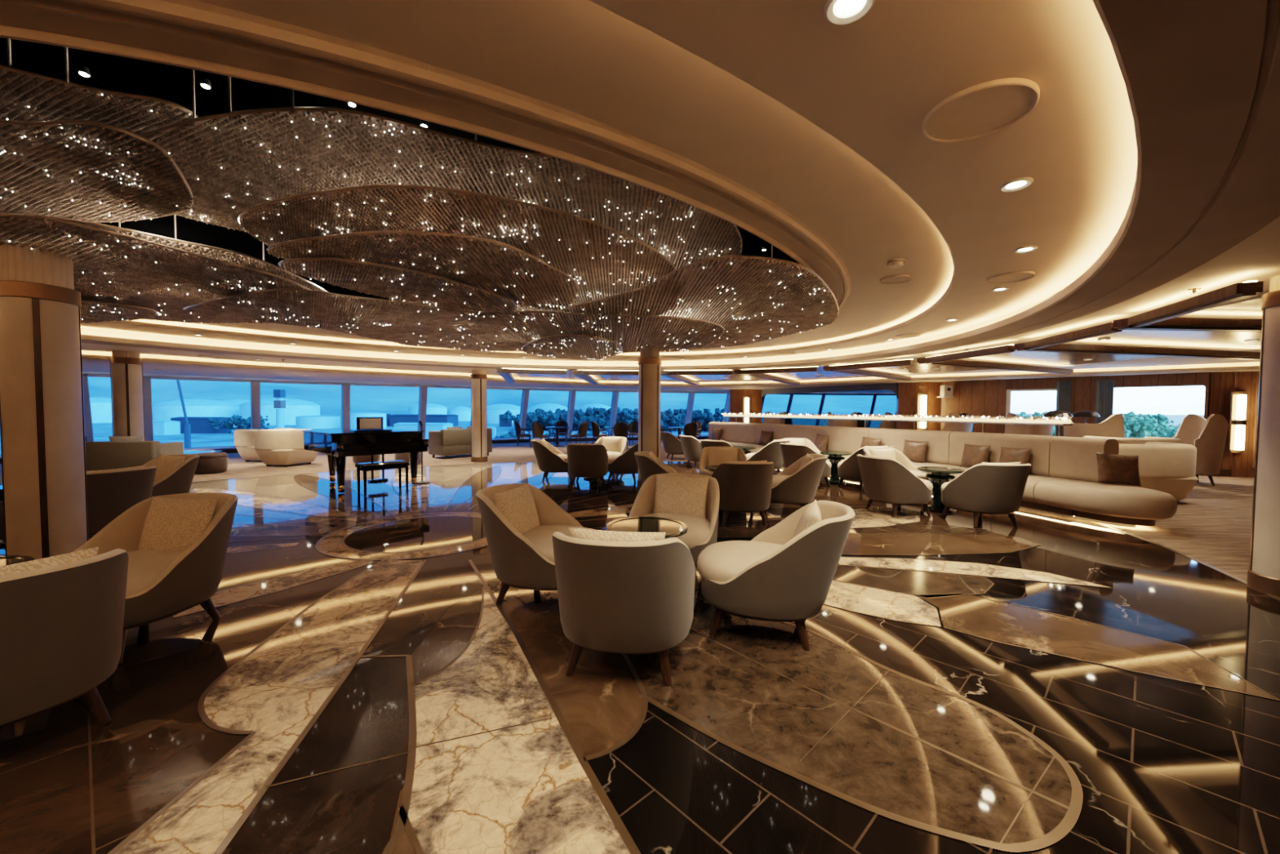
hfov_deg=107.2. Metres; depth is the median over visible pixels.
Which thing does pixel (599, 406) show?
window
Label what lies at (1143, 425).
trees
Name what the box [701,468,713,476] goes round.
seat cushion
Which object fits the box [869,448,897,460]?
cushion
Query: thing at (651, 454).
cushion
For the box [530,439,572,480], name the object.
tub chair
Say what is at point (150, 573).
seat cushion
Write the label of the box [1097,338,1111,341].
recessed light
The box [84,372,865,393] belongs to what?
wall
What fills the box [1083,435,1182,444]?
sofa
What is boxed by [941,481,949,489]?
seat cushion
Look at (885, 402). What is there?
window
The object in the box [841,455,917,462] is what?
seat cushion
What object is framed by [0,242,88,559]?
column
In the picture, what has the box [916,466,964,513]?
side table
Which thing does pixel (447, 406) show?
window
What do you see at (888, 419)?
shelf
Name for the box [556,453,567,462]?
seat cushion
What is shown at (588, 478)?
side table
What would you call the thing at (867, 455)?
cushion
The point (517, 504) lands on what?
cushion
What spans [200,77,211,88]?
recessed light
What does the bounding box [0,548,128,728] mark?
tub chair
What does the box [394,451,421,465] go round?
ottoman
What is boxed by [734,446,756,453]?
side table
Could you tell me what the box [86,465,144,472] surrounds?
cushion
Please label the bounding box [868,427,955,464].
cushion
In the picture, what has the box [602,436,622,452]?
cushion
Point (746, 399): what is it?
wall sconce
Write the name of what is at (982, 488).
tub chair
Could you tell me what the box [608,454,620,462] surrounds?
seat cushion
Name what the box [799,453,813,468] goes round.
cushion
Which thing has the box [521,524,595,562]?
seat cushion
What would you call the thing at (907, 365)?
coffer
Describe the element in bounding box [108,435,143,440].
cushion
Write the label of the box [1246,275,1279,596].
column
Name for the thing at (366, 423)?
sheet
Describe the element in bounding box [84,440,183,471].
loveseat
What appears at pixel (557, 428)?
table
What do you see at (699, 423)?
chair
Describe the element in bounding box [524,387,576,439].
window
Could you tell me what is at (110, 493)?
tub chair
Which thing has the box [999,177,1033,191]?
recessed light
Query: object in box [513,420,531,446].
chair
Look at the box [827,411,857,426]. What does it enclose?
chair
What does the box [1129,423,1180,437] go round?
canopy
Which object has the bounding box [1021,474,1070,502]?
seat cushion
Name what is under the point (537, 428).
chair
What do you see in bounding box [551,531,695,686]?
tub chair
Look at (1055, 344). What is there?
coffer
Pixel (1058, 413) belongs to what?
floor lamp
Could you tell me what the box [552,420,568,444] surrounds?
chair
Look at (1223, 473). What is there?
baseboard
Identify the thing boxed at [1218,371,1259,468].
trim
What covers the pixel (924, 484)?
seat cushion
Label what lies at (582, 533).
cushion
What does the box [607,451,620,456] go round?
seat cushion
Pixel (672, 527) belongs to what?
side table
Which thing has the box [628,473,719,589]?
tub chair
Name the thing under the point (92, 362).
ceiling
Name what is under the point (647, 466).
tub chair
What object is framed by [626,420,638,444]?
chair
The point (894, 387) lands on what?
wall header
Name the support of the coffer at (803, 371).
attached to the ceiling at (1257, 257)
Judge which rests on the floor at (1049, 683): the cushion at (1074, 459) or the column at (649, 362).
the column at (649, 362)
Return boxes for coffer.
[496,368,581,383]
[571,369,675,384]
[660,368,763,385]
[733,364,862,385]
[822,356,1037,380]
[916,342,1208,373]
[1013,316,1261,359]
[1112,280,1263,332]
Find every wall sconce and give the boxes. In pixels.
[742,395,750,422]
[915,393,928,430]
[1228,391,1246,453]
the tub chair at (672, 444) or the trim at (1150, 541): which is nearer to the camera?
the trim at (1150, 541)
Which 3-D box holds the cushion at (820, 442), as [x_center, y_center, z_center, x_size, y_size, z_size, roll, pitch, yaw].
[4.186,0.371,10.921,0.178,0.411,0.479,0,2,-15]
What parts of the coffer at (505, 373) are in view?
panel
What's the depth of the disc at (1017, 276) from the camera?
4.16 m
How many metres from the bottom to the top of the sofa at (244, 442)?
0.860 m
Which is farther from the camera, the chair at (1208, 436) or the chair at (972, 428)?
the chair at (972, 428)
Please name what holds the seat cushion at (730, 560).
on the tub chair at (777, 575)
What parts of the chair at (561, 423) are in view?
seat, backrest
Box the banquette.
[698,421,1177,527]
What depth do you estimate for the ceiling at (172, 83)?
2.80 m
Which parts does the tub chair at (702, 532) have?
leg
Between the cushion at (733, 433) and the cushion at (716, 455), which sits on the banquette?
the cushion at (733, 433)
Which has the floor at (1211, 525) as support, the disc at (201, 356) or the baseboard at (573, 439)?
the baseboard at (573, 439)
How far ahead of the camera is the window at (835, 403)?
24.17 m
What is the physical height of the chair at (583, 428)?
0.982 m
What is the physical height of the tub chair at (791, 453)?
0.805 m
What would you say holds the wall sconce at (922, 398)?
attached to the pillar at (906, 404)
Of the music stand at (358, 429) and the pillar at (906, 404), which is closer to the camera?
the music stand at (358, 429)
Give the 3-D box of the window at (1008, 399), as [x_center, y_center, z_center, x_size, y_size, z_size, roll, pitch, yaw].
[10.600,-0.318,12.695,1.206,1.400,0.160,2,3,42]
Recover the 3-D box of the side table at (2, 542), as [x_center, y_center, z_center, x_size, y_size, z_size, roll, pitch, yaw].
[-6.504,0.903,4.936,0.580,0.590,0.580,0,2,0]
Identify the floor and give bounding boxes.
[0,439,1279,597]
[0,461,1279,853]
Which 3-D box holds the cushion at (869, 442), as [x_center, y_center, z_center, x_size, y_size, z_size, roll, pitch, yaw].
[4.728,0.416,9.712,0.182,0.420,0.480,-1,2,-22]
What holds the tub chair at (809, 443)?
on the floor at (1049, 683)
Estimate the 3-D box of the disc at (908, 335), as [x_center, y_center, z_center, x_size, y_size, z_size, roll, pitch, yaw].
[4.199,-1.430,7.395,0.340,0.022,0.340,0,2,0]
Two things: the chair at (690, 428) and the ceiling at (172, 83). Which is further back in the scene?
the chair at (690, 428)
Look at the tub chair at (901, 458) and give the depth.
7.61 m
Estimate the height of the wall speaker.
0.355 m
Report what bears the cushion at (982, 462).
on the tub chair at (982, 488)
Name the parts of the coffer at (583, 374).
panel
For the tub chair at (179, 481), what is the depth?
5.82 m
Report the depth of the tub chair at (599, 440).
10.43 m
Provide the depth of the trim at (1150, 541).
4.83 m
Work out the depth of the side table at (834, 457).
9.19 m
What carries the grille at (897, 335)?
attached to the disc at (908, 335)
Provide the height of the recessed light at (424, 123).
0.036 m
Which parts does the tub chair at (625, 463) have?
leg, leg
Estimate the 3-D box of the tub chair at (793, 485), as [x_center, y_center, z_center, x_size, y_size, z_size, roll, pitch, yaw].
[2.082,0.784,6.567,0.972,0.805,0.767,1,2,12]
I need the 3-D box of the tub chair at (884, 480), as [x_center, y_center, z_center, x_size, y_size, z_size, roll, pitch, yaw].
[3.512,0.792,6.536,0.972,0.805,0.766,0,2,-13]
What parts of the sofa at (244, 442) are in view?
backrest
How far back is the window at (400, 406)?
17.06 m
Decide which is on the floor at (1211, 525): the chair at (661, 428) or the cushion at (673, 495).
the chair at (661, 428)
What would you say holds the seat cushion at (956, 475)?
on the banquette
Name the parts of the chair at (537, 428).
backrest, seat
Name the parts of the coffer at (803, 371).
panel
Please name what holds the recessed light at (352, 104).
in the ceiling at (172, 83)
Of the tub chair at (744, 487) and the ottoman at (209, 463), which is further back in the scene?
the ottoman at (209, 463)
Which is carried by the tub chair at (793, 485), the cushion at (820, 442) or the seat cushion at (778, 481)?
the seat cushion at (778, 481)
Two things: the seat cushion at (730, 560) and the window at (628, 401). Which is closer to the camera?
the seat cushion at (730, 560)
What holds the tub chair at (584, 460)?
on the floor at (1049, 683)
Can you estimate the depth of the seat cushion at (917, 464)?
8.28 m
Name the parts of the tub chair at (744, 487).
leg, leg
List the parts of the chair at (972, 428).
backrest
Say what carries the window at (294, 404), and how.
in the wall at (84, 372)
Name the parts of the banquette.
seat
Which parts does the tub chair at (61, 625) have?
leg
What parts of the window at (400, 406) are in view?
glass pane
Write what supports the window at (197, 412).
in the wall at (84, 372)
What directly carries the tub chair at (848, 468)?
on the floor at (1049, 683)
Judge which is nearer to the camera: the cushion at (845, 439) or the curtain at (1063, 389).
the cushion at (845, 439)
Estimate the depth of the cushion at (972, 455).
7.77 m
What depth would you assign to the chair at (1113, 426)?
9.20 m
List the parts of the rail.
post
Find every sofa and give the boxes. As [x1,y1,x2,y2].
[234,427,293,461]
[253,428,318,466]
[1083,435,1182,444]
[1114,441,1198,503]
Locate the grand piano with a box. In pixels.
[302,428,428,493]
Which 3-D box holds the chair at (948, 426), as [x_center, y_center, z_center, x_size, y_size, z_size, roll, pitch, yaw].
[8.505,0.300,12.864,0.922,1.386,0.878,-1,3,-40]
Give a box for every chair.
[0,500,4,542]
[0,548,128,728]
[72,492,238,663]
[86,466,156,535]
[142,453,199,497]
[475,483,595,604]
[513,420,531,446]
[530,421,551,448]
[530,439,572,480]
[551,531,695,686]
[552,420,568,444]
[566,443,608,486]
[568,421,588,443]
[591,421,608,443]
[595,436,626,475]
[607,442,638,482]
[610,422,629,447]
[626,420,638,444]
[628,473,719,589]
[634,451,685,484]
[660,424,671,444]
[660,431,684,460]
[679,422,697,438]
[679,435,702,468]
[694,420,702,439]
[697,500,854,650]
[698,446,746,476]
[700,439,732,448]
[711,462,773,525]
[745,439,790,472]
[763,411,785,424]
[764,453,827,514]
[778,412,792,424]
[780,442,831,485]
[782,437,822,454]
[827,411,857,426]
[837,446,893,491]
[857,412,867,427]
[857,453,933,517]
[863,447,929,480]
[878,412,896,428]
[941,412,971,431]
[941,463,1031,527]
[942,413,974,431]
[1004,413,1053,435]
[1062,413,1124,437]
[1172,413,1228,485]
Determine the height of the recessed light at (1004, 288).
0.022 m
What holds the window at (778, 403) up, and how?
in the wall at (84, 372)
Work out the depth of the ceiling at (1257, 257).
6.64 m
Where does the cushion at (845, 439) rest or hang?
on the banquette
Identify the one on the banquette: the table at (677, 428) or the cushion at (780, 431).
the cushion at (780, 431)
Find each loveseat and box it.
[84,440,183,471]
[428,427,492,458]
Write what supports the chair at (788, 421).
on the floor at (1211, 525)
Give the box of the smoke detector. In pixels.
[886,258,905,268]
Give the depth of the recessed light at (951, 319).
6.13 m
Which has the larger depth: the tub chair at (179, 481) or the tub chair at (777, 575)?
the tub chair at (179, 481)
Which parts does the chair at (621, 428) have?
backrest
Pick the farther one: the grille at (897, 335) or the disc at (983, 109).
the grille at (897, 335)
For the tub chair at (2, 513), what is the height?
0.805 m
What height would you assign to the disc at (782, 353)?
0.022 m
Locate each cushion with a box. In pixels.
[0,546,98,575]
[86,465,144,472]
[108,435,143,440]
[125,550,182,596]
[137,496,217,551]
[154,454,185,481]
[447,426,462,429]
[492,483,539,533]
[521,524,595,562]
[539,439,548,448]
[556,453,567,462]
[568,526,665,541]
[572,442,599,444]
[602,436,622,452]
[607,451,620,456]
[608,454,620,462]
[641,512,710,548]
[648,450,657,462]
[652,474,708,517]
[697,540,783,581]
[698,440,750,446]
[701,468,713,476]
[706,446,737,466]
[708,421,757,444]
[711,427,722,439]
[726,460,767,462]
[735,444,765,452]
[745,452,755,458]
[754,422,817,444]
[758,430,773,445]
[771,475,789,487]
[786,438,806,445]
[793,499,822,537]
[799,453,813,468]
[812,425,871,454]
[813,433,829,451]
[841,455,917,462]
[860,436,881,448]
[865,453,891,457]
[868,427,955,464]
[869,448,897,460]
[902,439,928,462]
[909,470,929,480]
[912,462,970,480]
[920,478,933,488]
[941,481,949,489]
[948,431,1055,476]
[949,468,968,481]
[959,444,990,466]
[982,462,1021,463]
[999,446,1031,463]
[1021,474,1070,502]
[1033,479,1086,505]
[1048,435,1119,484]
[1095,452,1141,485]
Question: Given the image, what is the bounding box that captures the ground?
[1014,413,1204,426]
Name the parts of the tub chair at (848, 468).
leg, leg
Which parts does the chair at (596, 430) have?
backrest, seat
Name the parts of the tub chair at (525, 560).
leg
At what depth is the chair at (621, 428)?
17.21 m
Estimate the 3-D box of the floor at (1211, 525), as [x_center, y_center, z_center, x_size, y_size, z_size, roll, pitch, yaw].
[-0.732,1.064,9.742,34.736,0.024,30.598,0,2,0]
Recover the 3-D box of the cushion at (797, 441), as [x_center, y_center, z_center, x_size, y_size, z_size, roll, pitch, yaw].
[3.472,0.445,10.383,0.500,0.387,0.176,0,2,-20]
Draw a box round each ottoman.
[183,448,214,450]
[192,452,227,474]
[352,454,379,463]
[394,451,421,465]
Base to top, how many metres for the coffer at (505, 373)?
0.180 m
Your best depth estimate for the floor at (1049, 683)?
2.22 m
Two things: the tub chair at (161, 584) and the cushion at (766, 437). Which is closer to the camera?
the tub chair at (161, 584)
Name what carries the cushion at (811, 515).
on the tub chair at (777, 575)
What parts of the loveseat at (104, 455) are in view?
armrest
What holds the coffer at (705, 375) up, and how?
attached to the ceiling at (1257, 257)
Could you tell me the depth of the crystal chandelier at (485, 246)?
3.39 m
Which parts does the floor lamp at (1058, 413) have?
lamp shade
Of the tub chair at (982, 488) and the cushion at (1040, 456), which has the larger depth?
the cushion at (1040, 456)
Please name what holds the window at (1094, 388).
in the wall at (987, 397)
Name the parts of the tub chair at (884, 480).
leg, leg, leg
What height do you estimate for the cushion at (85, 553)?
0.387 m
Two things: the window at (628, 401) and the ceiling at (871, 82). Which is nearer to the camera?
the ceiling at (871, 82)
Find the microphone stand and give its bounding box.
[416,420,430,484]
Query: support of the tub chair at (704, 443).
on the floor at (1049, 683)
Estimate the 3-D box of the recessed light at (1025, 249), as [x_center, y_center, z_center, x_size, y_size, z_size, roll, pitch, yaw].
[2.833,-1.307,3.467,0.140,0.022,0.140,0,2,0]
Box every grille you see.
[880,276,910,283]
[896,334,919,337]
[987,273,1033,282]
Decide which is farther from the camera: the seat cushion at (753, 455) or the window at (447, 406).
the window at (447, 406)
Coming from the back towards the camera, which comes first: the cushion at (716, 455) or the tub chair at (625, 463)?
the tub chair at (625, 463)
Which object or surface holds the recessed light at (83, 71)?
in the ceiling at (172, 83)
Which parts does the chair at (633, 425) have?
seat, backrest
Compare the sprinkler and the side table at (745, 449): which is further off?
the side table at (745, 449)
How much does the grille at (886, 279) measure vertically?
0.012 m
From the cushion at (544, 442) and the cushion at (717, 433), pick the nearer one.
the cushion at (544, 442)
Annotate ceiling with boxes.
[0,37,799,302]
[80,0,1137,362]
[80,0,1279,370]
[81,216,1279,382]
[81,351,1259,393]
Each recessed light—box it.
[77,65,90,77]
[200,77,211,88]
[346,102,356,106]
[419,120,427,127]
[824,0,875,24]
[945,318,958,321]
[991,286,1008,291]
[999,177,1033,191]
[1013,245,1038,253]
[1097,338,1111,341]
[1244,339,1259,341]
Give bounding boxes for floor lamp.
[1043,409,1073,435]
[1071,409,1100,423]
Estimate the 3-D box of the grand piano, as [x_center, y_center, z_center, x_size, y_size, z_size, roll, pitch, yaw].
[-5.186,0.560,8.818,2.228,0.991,1.516,2,3,41]
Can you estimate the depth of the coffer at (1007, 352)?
8.81 m
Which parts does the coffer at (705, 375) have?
panel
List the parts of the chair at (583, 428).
seat, backrest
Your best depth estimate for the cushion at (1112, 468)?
6.11 m
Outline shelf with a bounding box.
[722,416,1072,425]
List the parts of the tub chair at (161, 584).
leg, leg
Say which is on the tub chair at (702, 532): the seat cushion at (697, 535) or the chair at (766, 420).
the seat cushion at (697, 535)
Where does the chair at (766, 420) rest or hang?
on the floor at (1211, 525)
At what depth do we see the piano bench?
7.82 m
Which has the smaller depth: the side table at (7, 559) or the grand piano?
the side table at (7, 559)
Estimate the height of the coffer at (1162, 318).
0.180 m
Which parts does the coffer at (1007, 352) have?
panel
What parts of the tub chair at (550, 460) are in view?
leg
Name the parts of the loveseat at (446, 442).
armrest, backrest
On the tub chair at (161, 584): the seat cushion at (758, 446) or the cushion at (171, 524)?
the cushion at (171, 524)
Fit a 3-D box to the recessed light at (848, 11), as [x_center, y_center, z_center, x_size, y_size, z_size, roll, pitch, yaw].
[0.616,-1.244,1.387,0.140,0.022,0.140,0,2,0]
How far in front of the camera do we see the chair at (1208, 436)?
9.02 m
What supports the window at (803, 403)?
in the wall at (84, 372)
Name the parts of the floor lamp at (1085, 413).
lamp shade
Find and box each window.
[82,372,153,441]
[82,374,93,441]
[145,374,260,449]
[255,379,350,429]
[346,382,427,438]
[423,384,471,439]
[486,386,529,439]
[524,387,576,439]
[572,388,619,437]
[615,390,638,436]
[660,390,695,436]
[690,391,729,435]
[728,396,764,422]
[761,393,793,423]
[789,392,825,425]
[818,393,876,427]
[870,393,897,428]
[1004,388,1056,426]
[1090,382,1208,423]
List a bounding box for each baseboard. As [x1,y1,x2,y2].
[0,435,708,463]
[1200,469,1231,476]
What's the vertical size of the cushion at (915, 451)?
0.399 m
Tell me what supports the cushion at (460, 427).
on the loveseat at (446, 442)
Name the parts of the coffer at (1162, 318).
panel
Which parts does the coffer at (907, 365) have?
panel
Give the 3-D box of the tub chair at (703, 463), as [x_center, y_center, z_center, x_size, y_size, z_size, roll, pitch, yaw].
[1.326,0.746,7.546,0.767,0.805,0.972,1,2,8]
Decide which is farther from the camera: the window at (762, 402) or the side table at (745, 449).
the window at (762, 402)
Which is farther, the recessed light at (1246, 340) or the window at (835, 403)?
the window at (835, 403)
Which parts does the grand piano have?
leg, leg, lid, leg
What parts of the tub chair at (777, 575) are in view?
leg, leg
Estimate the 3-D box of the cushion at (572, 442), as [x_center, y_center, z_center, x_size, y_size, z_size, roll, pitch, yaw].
[-0.994,0.484,8.698,0.501,0.387,0.176,0,2,5]
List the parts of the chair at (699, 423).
backrest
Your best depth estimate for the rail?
9.34 m
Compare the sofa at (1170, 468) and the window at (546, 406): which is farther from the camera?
the window at (546, 406)
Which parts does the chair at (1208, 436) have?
leg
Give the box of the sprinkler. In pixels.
[1187,287,1200,295]
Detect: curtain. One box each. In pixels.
[1054,381,1071,436]
[1094,379,1114,423]
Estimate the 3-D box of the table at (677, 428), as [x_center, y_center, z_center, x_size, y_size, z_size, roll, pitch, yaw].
[1.548,0.385,18.525,0.900,0.745,0.900,0,2,0]
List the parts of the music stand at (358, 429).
frame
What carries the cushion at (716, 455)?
on the tub chair at (703, 463)
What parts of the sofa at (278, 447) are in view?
backrest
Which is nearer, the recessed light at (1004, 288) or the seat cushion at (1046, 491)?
the recessed light at (1004, 288)
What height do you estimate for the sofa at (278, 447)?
0.880 m
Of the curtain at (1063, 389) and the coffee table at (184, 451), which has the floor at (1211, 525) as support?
the coffee table at (184, 451)
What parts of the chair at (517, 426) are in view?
backrest, seat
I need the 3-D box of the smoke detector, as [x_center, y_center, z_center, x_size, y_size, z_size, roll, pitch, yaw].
[2.245,-1.429,4.141,0.148,0.055,0.148,0,2,0]
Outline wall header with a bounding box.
[760,382,898,401]
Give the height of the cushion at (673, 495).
0.387 m
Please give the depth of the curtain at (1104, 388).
11.62 m
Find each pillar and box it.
[728,389,761,423]
[896,382,942,431]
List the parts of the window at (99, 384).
glass pane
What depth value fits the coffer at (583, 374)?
12.14 m
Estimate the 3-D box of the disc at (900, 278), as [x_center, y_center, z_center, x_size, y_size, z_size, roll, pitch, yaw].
[2.535,-1.463,4.688,0.280,0.022,0.280,0,2,0]
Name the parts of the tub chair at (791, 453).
leg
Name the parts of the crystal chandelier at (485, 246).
suspension rod, suspension rod, suspension rod, suspension rod, suspension rod, suspension rod, suspension rod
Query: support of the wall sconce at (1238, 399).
attached to the wall at (987, 397)
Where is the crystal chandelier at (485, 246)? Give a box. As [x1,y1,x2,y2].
[0,38,839,360]
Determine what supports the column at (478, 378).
on the floor at (1211, 525)
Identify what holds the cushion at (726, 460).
on the tub chair at (744, 487)
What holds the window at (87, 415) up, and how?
in the wall at (84, 372)
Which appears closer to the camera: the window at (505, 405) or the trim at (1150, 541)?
the trim at (1150, 541)
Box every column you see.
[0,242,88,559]
[109,350,145,440]
[470,369,488,462]
[637,345,661,488]
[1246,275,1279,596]
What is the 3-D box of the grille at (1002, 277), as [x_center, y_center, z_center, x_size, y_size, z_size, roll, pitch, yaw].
[3.282,-1.327,4.183,0.320,0.012,0.320,0,2,0]
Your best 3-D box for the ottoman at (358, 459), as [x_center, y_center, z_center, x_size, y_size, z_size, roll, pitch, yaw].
[-7.153,0.710,12.334,0.636,0.443,0.636,0,2,0]
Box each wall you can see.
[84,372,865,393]
[940,371,1257,477]
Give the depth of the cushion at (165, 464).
5.91 m
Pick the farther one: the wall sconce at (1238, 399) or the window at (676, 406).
the window at (676, 406)
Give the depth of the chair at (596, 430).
17.86 m
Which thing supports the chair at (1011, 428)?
on the floor at (1211, 525)
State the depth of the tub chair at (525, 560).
3.28 m
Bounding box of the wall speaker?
[937,385,953,397]
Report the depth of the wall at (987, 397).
11.87 m
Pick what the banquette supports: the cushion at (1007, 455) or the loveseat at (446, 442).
the cushion at (1007, 455)
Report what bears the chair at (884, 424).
on the floor at (1211, 525)
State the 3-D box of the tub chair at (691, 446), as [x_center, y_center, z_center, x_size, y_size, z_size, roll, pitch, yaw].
[1.453,0.601,11.710,0.972,0.805,0.766,0,2,-16]
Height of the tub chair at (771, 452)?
0.805 m
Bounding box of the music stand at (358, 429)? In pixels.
[350,417,391,431]
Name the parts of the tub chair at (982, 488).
leg, leg, leg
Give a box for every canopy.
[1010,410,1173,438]
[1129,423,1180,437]
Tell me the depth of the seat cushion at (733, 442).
13.75 m
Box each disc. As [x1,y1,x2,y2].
[197,355,226,358]
[777,351,795,355]
[879,274,911,284]
[895,333,920,337]
[922,77,1039,142]
[986,271,1035,284]
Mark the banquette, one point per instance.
(1062, 480)
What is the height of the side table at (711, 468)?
0.590 m
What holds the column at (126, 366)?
on the floor at (1211, 525)
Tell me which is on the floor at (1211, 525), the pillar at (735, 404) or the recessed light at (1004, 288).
the pillar at (735, 404)
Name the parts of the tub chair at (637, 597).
leg, leg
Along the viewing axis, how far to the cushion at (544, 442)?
9.49 m
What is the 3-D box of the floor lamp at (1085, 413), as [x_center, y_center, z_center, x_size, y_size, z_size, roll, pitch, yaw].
[10.082,0.345,10.717,0.500,1.450,0.500,0,2,0]
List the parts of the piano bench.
leg, leg, seat, leg, leg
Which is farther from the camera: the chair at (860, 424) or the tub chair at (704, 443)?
the chair at (860, 424)
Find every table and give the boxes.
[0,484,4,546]
[0,555,35,566]
[183,450,222,453]
[545,426,568,446]
[583,449,607,479]
[605,516,688,538]
[668,426,684,439]
[704,465,721,511]
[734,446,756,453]
[819,451,851,484]
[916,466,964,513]
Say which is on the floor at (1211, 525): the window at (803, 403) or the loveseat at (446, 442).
the loveseat at (446, 442)
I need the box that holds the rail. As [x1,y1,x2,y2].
[721,413,1072,435]
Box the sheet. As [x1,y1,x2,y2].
[360,417,381,429]
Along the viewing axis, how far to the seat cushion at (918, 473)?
7.07 m
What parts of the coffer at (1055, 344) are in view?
panel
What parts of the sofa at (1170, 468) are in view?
backrest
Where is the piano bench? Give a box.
[355,460,409,495]
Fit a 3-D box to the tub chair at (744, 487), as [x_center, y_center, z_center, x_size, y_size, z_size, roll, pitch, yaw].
[1.271,0.801,5.985,0.766,0.805,0.972,0,2,-4]
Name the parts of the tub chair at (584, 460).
leg, leg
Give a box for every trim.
[191,461,1279,600]
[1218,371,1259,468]
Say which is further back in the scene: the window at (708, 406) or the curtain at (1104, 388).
the window at (708, 406)
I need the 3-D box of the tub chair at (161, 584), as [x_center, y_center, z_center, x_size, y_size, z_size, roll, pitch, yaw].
[-3.098,0.888,2.940,0.767,0.805,0.972,0,2,5]
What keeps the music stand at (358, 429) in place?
on the grand piano
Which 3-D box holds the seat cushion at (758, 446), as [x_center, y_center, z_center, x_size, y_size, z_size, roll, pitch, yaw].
[3.491,0.681,12.266,0.953,0.310,2.210,-1,2,-24]
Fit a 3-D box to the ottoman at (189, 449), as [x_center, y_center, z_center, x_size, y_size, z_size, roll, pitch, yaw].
[-10.353,0.742,11.034,0.636,0.443,0.636,0,2,0]

